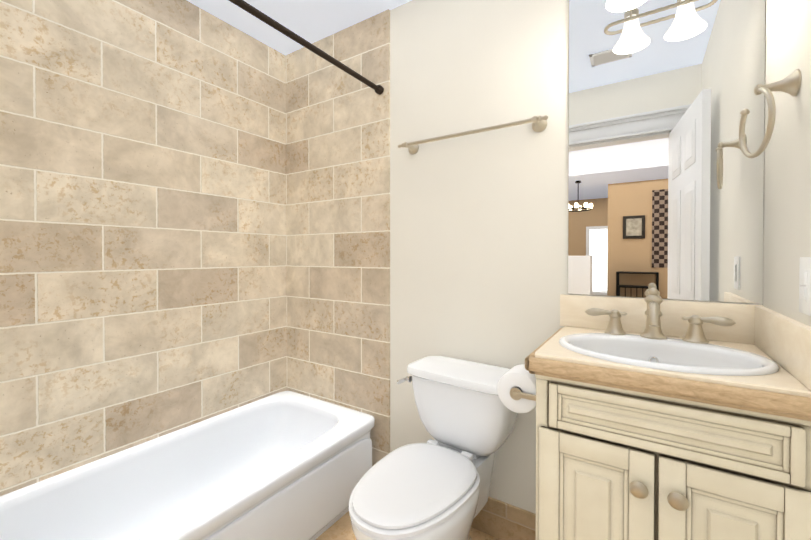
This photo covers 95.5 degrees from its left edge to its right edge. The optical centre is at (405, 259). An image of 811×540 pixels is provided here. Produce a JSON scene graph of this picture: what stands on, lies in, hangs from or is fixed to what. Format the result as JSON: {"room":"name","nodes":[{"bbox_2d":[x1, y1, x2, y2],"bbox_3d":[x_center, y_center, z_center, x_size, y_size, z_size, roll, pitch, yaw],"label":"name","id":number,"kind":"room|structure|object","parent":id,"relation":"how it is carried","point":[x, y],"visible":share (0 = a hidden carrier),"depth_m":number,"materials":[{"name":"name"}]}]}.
{"room":"bathroom","nodes":[
{"label":"bathroom","id":0,"kind":"room"},
{"bbox_2d":[187,0,411,54],"bbox_3d":[-0.245,-1.279,1.060,2.423,0.060,1.780,0,1,33],"label":"ceiling","id":1,"kind":"structure","parent":0,"point":[311,21],"depth_m":1.90,"materials":[{"name":"white paint"}]},
{"bbox_2d":[316,511,499,539],"bbox_3d":[-0.245,1.221,1.084,2.423,0.060,1.780,0,1,33],"label":"floor","id":2,"kind":"structure","parent":0,"point":[340,528],"depth_m":1.59,"materials":[{"name":"tile"}]},
{"bbox_2d":[0,391,374,539],"bbox_3d":[-0.850,1.001,1.469,0.722,0.372,1.504,0,1,33],"label":"bathtub","id":3,"kind":"object","parent":2,"relation":"on","point":[287,465],"visible":0.92,"depth_m":1.57,"materials":[{"name":"white ceramic"}]},
{"bbox_2d":[349,356,517,539],"bbox_3d":[0.109,0.818,1.315,0.480,0.742,0.713,0,1,33],"label":"toilet","id":4,"kind":"object","parent":2,"relation":"on","point":[438,488],"visible":0.88,"depth_m":1.32,"materials":[{"name":"white ceramic"}]},
{"bbox_2d":[497,287,810,539],"bbox_3d":[0.646,0.640,1.091,0.696,1.101,0.520,0,1,33],"label":"bathroom vanity","id":5,"kind":"object","parent":2,"relation":"on","point":[658,417],"visible":1,"depth_m":0.89,"materials":[{"name":"paint"}]},
{"bbox_2d":[525,326,810,420],"bbox_3d":[0.702,0.287,1.063,0.576,0.056,0.499,0,1,33],"label":"countertop","id":6,"kind":"structure","parent":5,"relation":"on","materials":[{"name":"stone"}]},
{"bbox_2d":[585,287,735,343],"bbox_3d":[0.754,0.168,1.118,0.386,0.157,0.171,0,1,33],"label":"faucet","id":7,"kind":"object","parent":6,"relation":"on","point":[652,334],"depth_m":1.14,"materials":[{"name":"silver metal"}]},
{"bbox_2d":[559,333,778,375],"bbox_3d":[0.694,0.316,1.028,0.494,0.138,0.368,0,1,33],"label":"sink","id":8,"kind":"object","parent":6,"relation":"in","point":[648,353],"depth_m":1.03,"materials":[{"name":"white ceramic"}]},
{"bbox_2d":[390,0,765,513],"bbox_3d":[0.202,-0.035,1.760,2.423,2.440,0.120,0,1,33],"label":"wall","id":9,"kind":"structure","parent":0,"point":[478,247],"depth_m":1.60,"materials":[{"name":"beige paint"}]},
{"bbox_2d":[285,9,389,465],"bbox_3d":[-0.410,-0.038,2.080,0.787,2.440,0.010,0,1,33],"label":"wall tile","id":10,"kind":"structure","parent":9,"relation":"attached to","point":[337,236],"depth_m":2.04,"materials":[{"name":"tile"}]},
{"bbox_2d":[229,0,383,94],"bbox_3d":[-0.539,-0.856,1.250,0.042,0.042,1.509,0,1,33],"label":"shower rod","id":11,"kind":"object","parent":10,"relation":"attached to","point":[269,21],"visible":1,"depth_m":1.44,"materials":[{"name":"brown metal"}]},
{"bbox_2d":[397,115,547,153],"bbox_3d":[0.265,-0.536,1.594,0.684,0.058,0.080,0,1,33],"label":"towel bar","id":12,"kind":"object","parent":9,"relation":"attached to","point":[539,123],"visible":1,"depth_m":1.52,"materials":[{"name":"silver metal"}]},
{"bbox_2d":[471,497,535,539],"bbox_3d":[0.267,1.106,1.649,0.826,0.160,0.011,0,1,33],"label":"baseboard","id":13,"kind":"structure","parent":9,"relation":"attached to","point":[499,519],"depth_m":1.54,"materials":[{"name":"tile"}]},
{"bbox_2d":[568,0,764,303],"bbox_3d":[0.851,-0.524,1.256,0.544,1.314,0.005,0,1,33],"label":"mirror","id":14,"kind":"object","parent":9,"relation":"attached to","point":[666,183],"visible":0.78,"depth_m":1.24,"materials":[{"name":"clear glass"}]},
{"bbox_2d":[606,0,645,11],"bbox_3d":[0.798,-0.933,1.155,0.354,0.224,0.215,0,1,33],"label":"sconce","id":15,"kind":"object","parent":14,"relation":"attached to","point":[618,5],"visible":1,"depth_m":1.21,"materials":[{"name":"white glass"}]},
{"bbox_2d":[560,294,810,389],"bbox_3d":[0.705,0.199,1.062,0.570,0.120,0.497,0,1,33],"label":"backsplash","id":16,"kind":"structure","parent":9,"relation":"attached to","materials":[{"name":"stone"}]},
{"bbox_2d":[763,0,810,326],"bbox_3d":[0.684,-0.023,0.390,0.120,2.440,1.650,0,1,33],"label":"wall","id":17,"kind":"structure","parent":0,"point":[787,210],"depth_m":0.93,"materials":[{"name":"beige paint"}]},
{"bbox_2d":[739,69,800,157],"bbox_3d":[0.899,-0.352,0.910,0.090,0.194,0.166,0,1,33],"label":"towel ring","id":18,"kind":"object","parent":17,"relation":"attached to","point":[790,84],"visible":1,"depth_m":0.88,"materials":[{"name":"silver metal"}]},
{"bbox_2d":[799,257,810,315],"bbox_3d":[0.876,0.059,0.806,0.011,0.126,0.080,0,1,33],"label":"switch plate","id":19,"kind":"object","parent":17,"relation":"attached to","point":[805,286],"visible":0.98,"depth_m":0.80,"materials":[{"name":"white plastic"}]},
{"bbox_3d":[-1.246,-0.034,1.646,0.120,2.440,1.650,0,1,33],"label":"wall","id":20,"kind":"structure","parent":0,"visible":0},
{"bbox_2d":[0,0,285,495],"bbox_3d":[-1.159,-0.034,1.660,0.010,2.440,1.530,0,1,33],"label":"wall tile","id":21,"kind":"structure","parent":20,"relation":"attached to","point":[142,221],"depth_m":1.60,"materials":[{"name":"tile"}]}
]}

